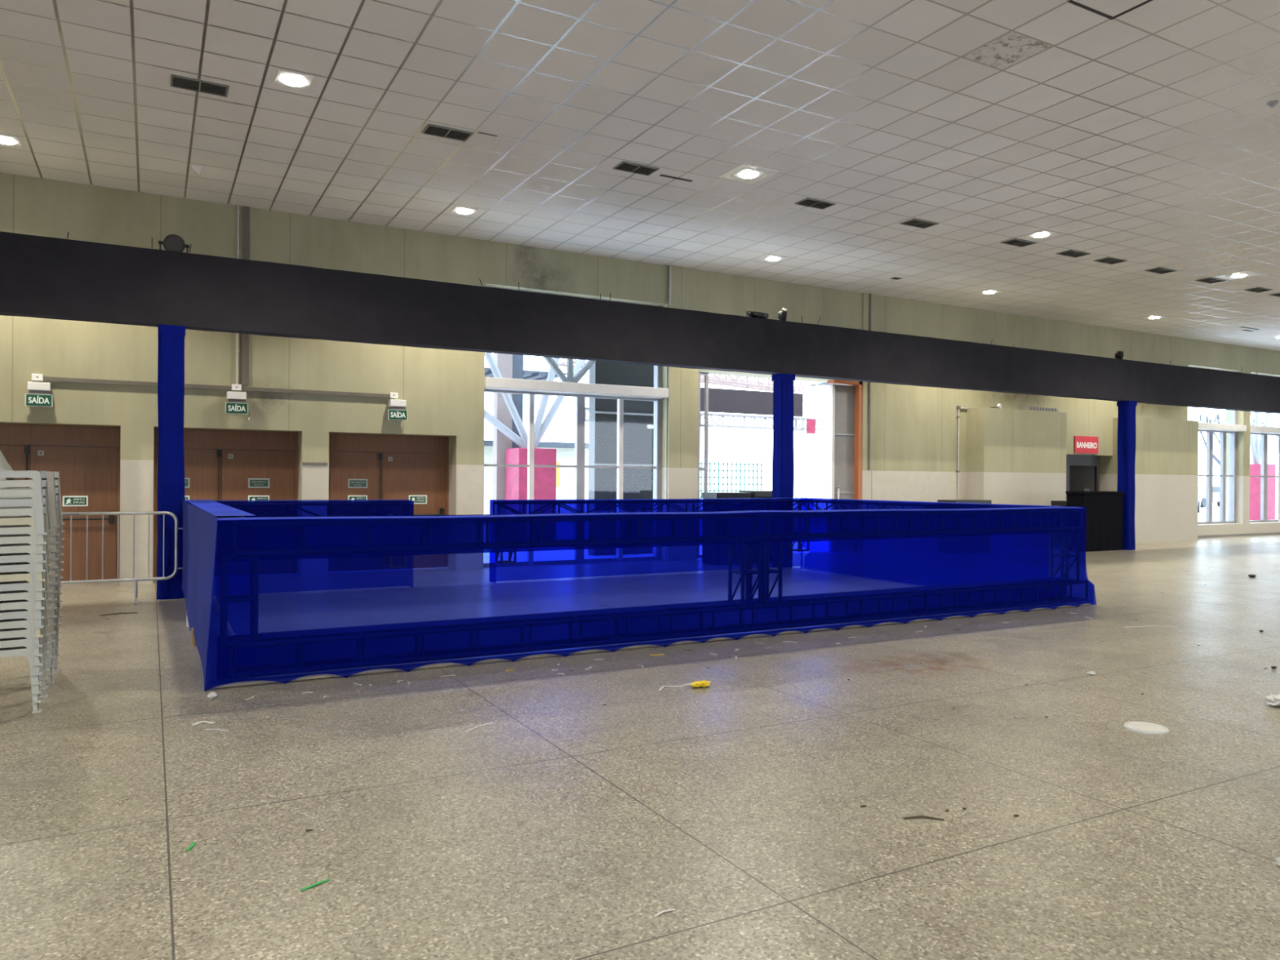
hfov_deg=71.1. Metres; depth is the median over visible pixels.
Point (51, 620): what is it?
plastic chair
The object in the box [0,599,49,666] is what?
plastic chair
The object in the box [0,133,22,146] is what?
recessed light
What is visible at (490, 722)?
strip
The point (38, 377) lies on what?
junction box
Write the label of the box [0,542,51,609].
plastic chair
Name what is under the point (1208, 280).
ceiling vent
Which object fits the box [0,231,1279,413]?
beam
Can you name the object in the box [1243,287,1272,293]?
ceiling vent
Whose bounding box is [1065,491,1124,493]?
countertop
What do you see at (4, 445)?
trim
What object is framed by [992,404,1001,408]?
spotlight
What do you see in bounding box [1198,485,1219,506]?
car
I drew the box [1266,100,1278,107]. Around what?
sprinkler head
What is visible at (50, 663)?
plastic chair
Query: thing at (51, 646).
plastic chair
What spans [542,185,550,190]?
paper
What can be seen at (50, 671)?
plastic chair
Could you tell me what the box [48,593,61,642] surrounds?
plastic chair
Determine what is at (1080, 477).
wall
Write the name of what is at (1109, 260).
ceiling vent
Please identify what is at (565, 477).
kiosk
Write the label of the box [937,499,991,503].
equipment case
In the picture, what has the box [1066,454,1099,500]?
door frame
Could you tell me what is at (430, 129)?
ceiling vent
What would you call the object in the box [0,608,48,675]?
plastic chair
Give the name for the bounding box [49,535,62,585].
plastic chair
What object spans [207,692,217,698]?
paper scrap
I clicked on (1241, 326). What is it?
tile gap
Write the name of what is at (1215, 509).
ground
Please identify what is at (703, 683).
crumpled bag
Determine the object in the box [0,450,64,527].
plastic chair
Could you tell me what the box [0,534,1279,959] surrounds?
floor
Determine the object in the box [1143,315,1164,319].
recessed light
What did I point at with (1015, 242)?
ceiling vent
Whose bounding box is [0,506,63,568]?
plastic chair
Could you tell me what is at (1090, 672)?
paper scrap
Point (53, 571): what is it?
plastic chair
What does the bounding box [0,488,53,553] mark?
plastic chair
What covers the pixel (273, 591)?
pen
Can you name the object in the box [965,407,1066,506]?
wall
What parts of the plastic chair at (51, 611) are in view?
leg, leg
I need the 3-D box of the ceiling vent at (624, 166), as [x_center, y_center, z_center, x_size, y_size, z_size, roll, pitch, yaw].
[-0.053,-4.103,11.807,0.540,0.015,0.300,0,0,-29]
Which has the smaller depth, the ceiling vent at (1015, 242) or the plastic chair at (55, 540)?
the plastic chair at (55, 540)
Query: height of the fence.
2.600 m
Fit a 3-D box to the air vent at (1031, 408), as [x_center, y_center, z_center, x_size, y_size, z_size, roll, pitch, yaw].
[9.773,-1.714,21.970,1.120,0.100,0.320,0,0,-29]
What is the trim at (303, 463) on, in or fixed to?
attached to the wall at (914, 428)
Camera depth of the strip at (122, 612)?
10.09 m
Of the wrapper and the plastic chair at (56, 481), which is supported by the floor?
the wrapper
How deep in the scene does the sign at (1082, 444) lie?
23.16 m
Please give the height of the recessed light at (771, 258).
0.026 m
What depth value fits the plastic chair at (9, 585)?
5.87 m
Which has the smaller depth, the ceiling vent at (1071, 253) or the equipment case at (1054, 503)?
the ceiling vent at (1071, 253)
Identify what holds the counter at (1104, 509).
on the floor
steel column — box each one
[484,352,585,499]
[1249,412,1275,519]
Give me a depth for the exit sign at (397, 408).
14.58 m
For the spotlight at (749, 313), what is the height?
0.192 m
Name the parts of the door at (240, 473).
sign plate, vertical rod, transom panel, plate, sign plate, sign plate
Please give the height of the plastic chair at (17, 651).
0.833 m
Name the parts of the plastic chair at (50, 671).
leg, leg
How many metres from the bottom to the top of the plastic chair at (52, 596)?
0.833 m
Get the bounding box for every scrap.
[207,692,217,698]
[1086,671,1095,674]
[1248,573,1256,577]
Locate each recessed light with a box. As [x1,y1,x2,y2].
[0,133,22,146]
[273,69,313,89]
[449,205,478,215]
[719,163,778,183]
[760,254,786,262]
[977,288,1001,294]
[1025,230,1056,238]
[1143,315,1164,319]
[1216,271,1261,279]
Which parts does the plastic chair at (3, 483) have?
seat, leg, leg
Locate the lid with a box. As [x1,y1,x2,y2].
[1123,721,1168,734]
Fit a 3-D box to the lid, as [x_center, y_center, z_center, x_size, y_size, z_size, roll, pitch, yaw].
[3.198,1.565,5.662,0.250,0.014,0.250,0,0,-29]
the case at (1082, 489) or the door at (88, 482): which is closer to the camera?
the door at (88, 482)
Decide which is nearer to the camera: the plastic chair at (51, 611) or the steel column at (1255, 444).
the plastic chair at (51, 611)
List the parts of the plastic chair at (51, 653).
leg, leg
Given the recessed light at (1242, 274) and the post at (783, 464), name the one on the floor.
the post at (783, 464)
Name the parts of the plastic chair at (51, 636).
leg, leg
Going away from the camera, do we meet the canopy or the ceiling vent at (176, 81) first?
the ceiling vent at (176, 81)
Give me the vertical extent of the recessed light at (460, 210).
0.026 m
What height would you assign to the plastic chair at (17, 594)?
0.833 m
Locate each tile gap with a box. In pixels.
[477,131,497,136]
[659,173,693,182]
[1067,0,1152,19]
[1240,326,1259,331]
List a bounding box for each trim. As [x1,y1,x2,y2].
[4,444,433,578]
[120,460,964,584]
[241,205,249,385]
[302,462,327,465]
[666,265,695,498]
[862,293,872,499]
[867,293,871,470]
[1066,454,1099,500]
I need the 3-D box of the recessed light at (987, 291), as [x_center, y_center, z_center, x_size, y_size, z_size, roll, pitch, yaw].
[7.524,-4.046,19.297,0.340,0.026,0.340,0,0,-29]
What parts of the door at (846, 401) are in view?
pull handle, panel rail, frame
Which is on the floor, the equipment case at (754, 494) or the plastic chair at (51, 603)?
the equipment case at (754, 494)
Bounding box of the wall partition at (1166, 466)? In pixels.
[1112,417,1198,542]
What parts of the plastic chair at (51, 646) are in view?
leg, leg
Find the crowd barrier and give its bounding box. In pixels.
[60,511,182,604]
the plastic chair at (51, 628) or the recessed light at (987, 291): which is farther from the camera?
the recessed light at (987, 291)
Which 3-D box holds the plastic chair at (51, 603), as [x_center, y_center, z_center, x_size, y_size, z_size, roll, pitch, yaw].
[-4.749,0.549,6.779,0.608,0.833,0.496,0,0,-29]
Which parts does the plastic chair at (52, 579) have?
leg, leg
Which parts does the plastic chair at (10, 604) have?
seat, leg, leg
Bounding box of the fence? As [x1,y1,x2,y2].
[699,461,763,498]
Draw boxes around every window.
[484,286,668,499]
[1189,366,1246,524]
[1249,373,1279,522]
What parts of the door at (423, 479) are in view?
sign plate, sign plate, vertical rod, transom panel, sign plate, frame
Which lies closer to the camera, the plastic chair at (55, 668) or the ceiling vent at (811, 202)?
the plastic chair at (55, 668)
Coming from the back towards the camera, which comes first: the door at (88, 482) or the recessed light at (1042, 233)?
the recessed light at (1042, 233)
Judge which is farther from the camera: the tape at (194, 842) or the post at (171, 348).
the post at (171, 348)
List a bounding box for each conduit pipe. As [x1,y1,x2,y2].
[43,376,231,390]
[235,204,239,384]
[241,386,389,398]
[668,265,671,305]
[955,405,967,499]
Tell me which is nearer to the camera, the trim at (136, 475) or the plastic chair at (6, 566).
the plastic chair at (6, 566)
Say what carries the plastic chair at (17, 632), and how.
on the plastic chair at (11, 642)
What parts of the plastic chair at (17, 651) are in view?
seat, leg, leg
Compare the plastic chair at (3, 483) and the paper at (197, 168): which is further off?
the paper at (197, 168)
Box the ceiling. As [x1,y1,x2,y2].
[0,0,1279,351]
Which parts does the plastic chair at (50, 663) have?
leg, leg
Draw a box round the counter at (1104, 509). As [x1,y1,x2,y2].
[1065,491,1124,551]
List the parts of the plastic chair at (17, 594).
seat, leg, leg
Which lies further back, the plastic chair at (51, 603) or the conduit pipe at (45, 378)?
the conduit pipe at (45, 378)
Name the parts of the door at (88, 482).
vertical rod, plate, transom panel, sign plate, frame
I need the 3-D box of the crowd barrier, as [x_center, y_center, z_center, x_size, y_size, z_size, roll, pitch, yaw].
[-6.650,0.945,10.696,2.214,1.118,0.393,0,0,-29]
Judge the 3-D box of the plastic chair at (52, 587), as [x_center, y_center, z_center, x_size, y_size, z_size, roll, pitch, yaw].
[-4.747,0.427,6.780,0.608,0.833,0.496,0,0,-29]
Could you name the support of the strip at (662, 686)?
on the floor
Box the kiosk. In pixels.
[484,440,588,514]
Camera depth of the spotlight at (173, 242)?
11.41 m
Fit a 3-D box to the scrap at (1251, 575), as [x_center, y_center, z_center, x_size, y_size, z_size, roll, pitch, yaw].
[10.152,1.589,14.870,0.173,0.060,0.106,0,0,-29]
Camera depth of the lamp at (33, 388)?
12.25 m
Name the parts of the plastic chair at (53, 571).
leg, leg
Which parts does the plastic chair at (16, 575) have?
seat, leg, leg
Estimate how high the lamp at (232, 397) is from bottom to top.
0.160 m
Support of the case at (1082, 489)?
on the counter at (1104, 509)
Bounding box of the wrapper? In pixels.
[1275,857,1279,865]
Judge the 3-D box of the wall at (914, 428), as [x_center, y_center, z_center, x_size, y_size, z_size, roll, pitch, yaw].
[5.942,-1.240,20.426,46.000,5.660,0.500,0,0,-29]
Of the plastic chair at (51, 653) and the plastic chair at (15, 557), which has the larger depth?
the plastic chair at (51, 653)
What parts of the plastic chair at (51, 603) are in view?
leg, leg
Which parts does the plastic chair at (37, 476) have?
seat, leg, leg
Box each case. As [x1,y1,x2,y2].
[702,492,751,498]
[738,490,772,497]
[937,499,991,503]
[1050,500,1066,506]
[1080,488,1089,491]
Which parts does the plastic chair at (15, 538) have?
seat, leg, leg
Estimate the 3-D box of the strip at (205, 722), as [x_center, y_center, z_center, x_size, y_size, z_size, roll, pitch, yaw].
[-2.747,1.527,5.635,0.138,0.007,0.076,0,0,-29]
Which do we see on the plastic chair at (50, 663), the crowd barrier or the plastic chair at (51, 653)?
the plastic chair at (51, 653)
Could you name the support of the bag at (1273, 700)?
on the floor
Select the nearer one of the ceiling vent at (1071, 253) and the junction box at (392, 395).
the junction box at (392, 395)
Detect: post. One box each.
[156,324,185,599]
[771,373,795,497]
[1116,400,1137,550]
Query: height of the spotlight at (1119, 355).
0.229 m
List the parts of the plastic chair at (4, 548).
seat, leg, leg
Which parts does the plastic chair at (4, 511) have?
seat, leg, leg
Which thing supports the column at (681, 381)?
attached to the wall at (914, 428)
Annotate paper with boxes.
[190,164,202,173]
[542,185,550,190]
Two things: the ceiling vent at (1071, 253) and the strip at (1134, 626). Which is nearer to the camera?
the strip at (1134, 626)
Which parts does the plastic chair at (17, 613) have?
seat, leg, leg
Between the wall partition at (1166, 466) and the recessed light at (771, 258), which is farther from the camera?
the wall partition at (1166, 466)
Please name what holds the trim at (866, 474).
attached to the wall at (914, 428)
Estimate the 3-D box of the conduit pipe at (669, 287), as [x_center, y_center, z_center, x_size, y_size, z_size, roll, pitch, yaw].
[0.576,-3.725,17.117,0.050,0.758,0.044,0,0,-29]
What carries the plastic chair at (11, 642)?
on the plastic chair at (17, 651)
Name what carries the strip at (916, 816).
on the floor
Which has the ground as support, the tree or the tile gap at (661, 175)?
the tree
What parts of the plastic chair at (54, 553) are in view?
seat, leg, leg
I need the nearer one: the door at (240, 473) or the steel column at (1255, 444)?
the door at (240, 473)
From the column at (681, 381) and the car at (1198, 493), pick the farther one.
the car at (1198, 493)
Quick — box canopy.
[484,356,595,382]
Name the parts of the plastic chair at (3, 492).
seat, leg, leg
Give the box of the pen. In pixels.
[181,497,1096,691]
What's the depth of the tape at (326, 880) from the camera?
3.40 m
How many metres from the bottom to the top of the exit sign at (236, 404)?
0.330 m
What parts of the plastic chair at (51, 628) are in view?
leg, leg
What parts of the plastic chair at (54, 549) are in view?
seat, leg, leg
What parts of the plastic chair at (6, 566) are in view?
seat, leg, leg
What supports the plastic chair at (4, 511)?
on the plastic chair at (22, 519)
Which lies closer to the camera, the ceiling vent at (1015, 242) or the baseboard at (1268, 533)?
the ceiling vent at (1015, 242)
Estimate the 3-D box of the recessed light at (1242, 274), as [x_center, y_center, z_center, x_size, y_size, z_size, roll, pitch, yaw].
[11.790,-4.017,17.640,0.570,0.026,0.570,0,0,-29]
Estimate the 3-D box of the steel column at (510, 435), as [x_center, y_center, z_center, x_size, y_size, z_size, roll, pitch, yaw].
[-3.445,-2.174,23.531,5.108,7.500,1.581,0,0,-17]
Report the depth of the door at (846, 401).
19.42 m
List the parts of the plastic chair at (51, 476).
leg, leg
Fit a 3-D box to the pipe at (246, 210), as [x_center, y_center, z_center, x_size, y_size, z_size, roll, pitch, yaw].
[-5.987,-2.795,13.600,0.100,2.708,0.030,0,0,-29]
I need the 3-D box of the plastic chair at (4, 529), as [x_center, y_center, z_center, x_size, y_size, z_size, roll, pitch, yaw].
[-4.293,0.307,5.955,0.608,0.833,0.496,0,0,-29]
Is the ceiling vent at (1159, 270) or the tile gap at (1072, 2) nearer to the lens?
the tile gap at (1072, 2)
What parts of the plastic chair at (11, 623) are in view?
seat, leg, leg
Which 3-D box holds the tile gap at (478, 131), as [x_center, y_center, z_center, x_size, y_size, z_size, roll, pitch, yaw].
[-1.817,-4.120,10.678,0.240,0.004,0.030,0,0,-29]
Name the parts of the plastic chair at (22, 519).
seat, leg, leg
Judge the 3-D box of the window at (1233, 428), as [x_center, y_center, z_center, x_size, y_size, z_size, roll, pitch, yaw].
[16.691,-0.982,26.151,2.840,4.550,0.440,0,0,-29]
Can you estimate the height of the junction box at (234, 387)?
0.090 m
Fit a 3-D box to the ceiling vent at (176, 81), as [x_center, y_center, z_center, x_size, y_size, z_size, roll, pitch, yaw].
[-4.619,-4.134,9.403,0.540,0.015,0.300,0,0,-29]
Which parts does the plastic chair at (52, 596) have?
leg, leg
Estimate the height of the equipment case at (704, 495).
1.330 m
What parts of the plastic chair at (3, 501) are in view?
seat, leg, leg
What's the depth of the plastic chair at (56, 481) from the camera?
6.89 m
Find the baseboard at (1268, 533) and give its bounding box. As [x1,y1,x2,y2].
[1197,532,1279,537]
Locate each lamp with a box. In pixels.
[27,382,51,395]
[226,391,246,403]
[387,399,406,409]
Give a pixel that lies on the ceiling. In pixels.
(1147, 136)
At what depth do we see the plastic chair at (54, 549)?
6.71 m
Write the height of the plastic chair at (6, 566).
0.833 m
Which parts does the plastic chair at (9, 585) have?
seat, leg, leg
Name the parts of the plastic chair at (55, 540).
seat, leg, leg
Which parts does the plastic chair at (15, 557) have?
seat, leg, leg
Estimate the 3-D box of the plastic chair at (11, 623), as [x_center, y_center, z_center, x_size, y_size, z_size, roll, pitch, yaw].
[-4.311,0.920,5.951,0.608,0.833,0.496,0,0,-29]
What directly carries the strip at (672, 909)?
on the floor
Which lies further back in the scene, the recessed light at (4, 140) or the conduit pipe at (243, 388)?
the conduit pipe at (243, 388)
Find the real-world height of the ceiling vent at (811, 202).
0.015 m
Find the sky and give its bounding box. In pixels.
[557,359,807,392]
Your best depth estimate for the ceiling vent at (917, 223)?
14.23 m
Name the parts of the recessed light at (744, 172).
frame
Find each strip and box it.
[99,612,137,615]
[191,720,214,725]
[204,728,227,731]
[464,722,493,732]
[653,908,675,916]
[657,680,711,690]
[902,815,943,821]
[1124,626,1180,627]
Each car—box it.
[1197,487,1200,512]
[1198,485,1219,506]
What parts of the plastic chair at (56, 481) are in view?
leg, leg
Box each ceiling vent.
[170,74,229,97]
[421,123,473,142]
[612,160,659,175]
[794,197,835,209]
[899,218,938,228]
[1000,238,1036,247]
[1055,249,1090,257]
[1093,257,1126,264]
[1144,266,1177,274]
[1195,277,1226,284]
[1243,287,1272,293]
[1268,293,1279,297]
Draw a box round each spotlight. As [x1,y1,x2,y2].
[158,234,189,253]
[746,311,768,319]
[777,307,786,320]
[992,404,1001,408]
[1114,351,1124,359]
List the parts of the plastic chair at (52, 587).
leg, leg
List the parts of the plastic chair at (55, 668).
leg, leg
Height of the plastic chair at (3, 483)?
0.833 m
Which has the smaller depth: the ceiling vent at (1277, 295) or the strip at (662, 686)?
the strip at (662, 686)
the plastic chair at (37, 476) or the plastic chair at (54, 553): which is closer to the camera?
the plastic chair at (37, 476)
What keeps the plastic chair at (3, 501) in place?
on the plastic chair at (4, 511)
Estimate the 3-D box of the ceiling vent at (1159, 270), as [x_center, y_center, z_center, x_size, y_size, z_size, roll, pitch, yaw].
[10.040,-4.034,17.276,0.540,0.015,0.300,0,0,-29]
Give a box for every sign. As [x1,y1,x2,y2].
[25,382,52,407]
[225,391,248,414]
[387,399,407,420]
[1074,435,1098,453]
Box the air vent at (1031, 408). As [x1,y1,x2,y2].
[1017,406,1059,412]
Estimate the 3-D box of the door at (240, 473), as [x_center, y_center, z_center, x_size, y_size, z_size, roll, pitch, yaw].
[-6.389,0.367,13.901,2.040,2.280,0.138,0,0,-29]
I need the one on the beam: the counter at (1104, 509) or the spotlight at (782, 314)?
the spotlight at (782, 314)
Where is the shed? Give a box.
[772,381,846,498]
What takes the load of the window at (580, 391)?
in the wall at (914, 428)
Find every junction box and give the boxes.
[31,373,43,381]
[231,384,241,391]
[389,392,398,398]
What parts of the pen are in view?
rail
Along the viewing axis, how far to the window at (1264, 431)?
27.76 m
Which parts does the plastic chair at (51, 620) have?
leg, leg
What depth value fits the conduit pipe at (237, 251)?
13.53 m
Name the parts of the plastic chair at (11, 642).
seat, leg, leg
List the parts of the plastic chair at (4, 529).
seat, leg, leg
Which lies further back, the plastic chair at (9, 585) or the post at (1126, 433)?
the post at (1126, 433)
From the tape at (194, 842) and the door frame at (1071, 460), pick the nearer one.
the tape at (194, 842)
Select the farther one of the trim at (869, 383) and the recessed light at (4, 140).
the trim at (869, 383)
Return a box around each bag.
[689,680,710,687]
[1263,693,1279,706]
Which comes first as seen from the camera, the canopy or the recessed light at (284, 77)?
the recessed light at (284, 77)
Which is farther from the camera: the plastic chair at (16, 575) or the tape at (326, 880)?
the plastic chair at (16, 575)
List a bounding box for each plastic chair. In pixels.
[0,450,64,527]
[0,458,64,535]
[0,471,53,534]
[0,480,53,544]
[0,487,64,543]
[0,487,64,551]
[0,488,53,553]
[0,497,53,562]
[0,502,63,560]
[0,506,53,572]
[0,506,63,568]
[0,515,52,581]
[0,524,51,591]
[0,533,51,599]
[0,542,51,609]
[0,552,51,618]
[0,561,50,628]
[0,571,50,637]
[0,580,49,647]
[0,590,49,656]
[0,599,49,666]
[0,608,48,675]
[0,617,48,684]
[0,627,48,693]
[0,636,48,703]
[0,638,48,713]
[46,617,59,675]
[46,617,60,667]
[46,630,59,684]
[47,594,60,650]
[47,609,60,658]
[48,543,62,593]
[48,546,62,601]
[48,556,62,609]
[48,568,62,617]
[48,569,61,626]
[48,584,61,634]
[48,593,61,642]
[49,527,63,577]
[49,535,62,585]
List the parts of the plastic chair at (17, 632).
seat, leg, leg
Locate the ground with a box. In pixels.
[699,488,1219,521]
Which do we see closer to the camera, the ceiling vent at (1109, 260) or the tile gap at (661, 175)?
the tile gap at (661, 175)
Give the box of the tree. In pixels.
[1191,410,1262,465]
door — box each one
[0,423,120,581]
[152,427,297,577]
[328,433,448,515]
[697,372,862,499]
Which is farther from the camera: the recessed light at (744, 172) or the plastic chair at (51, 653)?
the recessed light at (744, 172)
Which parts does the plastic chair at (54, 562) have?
leg, leg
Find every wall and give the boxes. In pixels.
[0,172,1279,584]
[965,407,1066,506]
[1069,465,1094,491]
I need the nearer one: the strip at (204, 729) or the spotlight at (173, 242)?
the strip at (204, 729)
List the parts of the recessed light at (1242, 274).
frame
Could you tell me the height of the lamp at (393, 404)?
0.160 m
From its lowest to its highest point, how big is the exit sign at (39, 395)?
0.330 m
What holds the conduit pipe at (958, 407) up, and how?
attached to the wall at (914, 428)
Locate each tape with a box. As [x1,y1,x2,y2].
[185,841,196,851]
[300,879,328,891]
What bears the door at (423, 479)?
in the wall at (914, 428)
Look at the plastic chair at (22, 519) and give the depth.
5.88 m
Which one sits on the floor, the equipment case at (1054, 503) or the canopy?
the equipment case at (1054, 503)

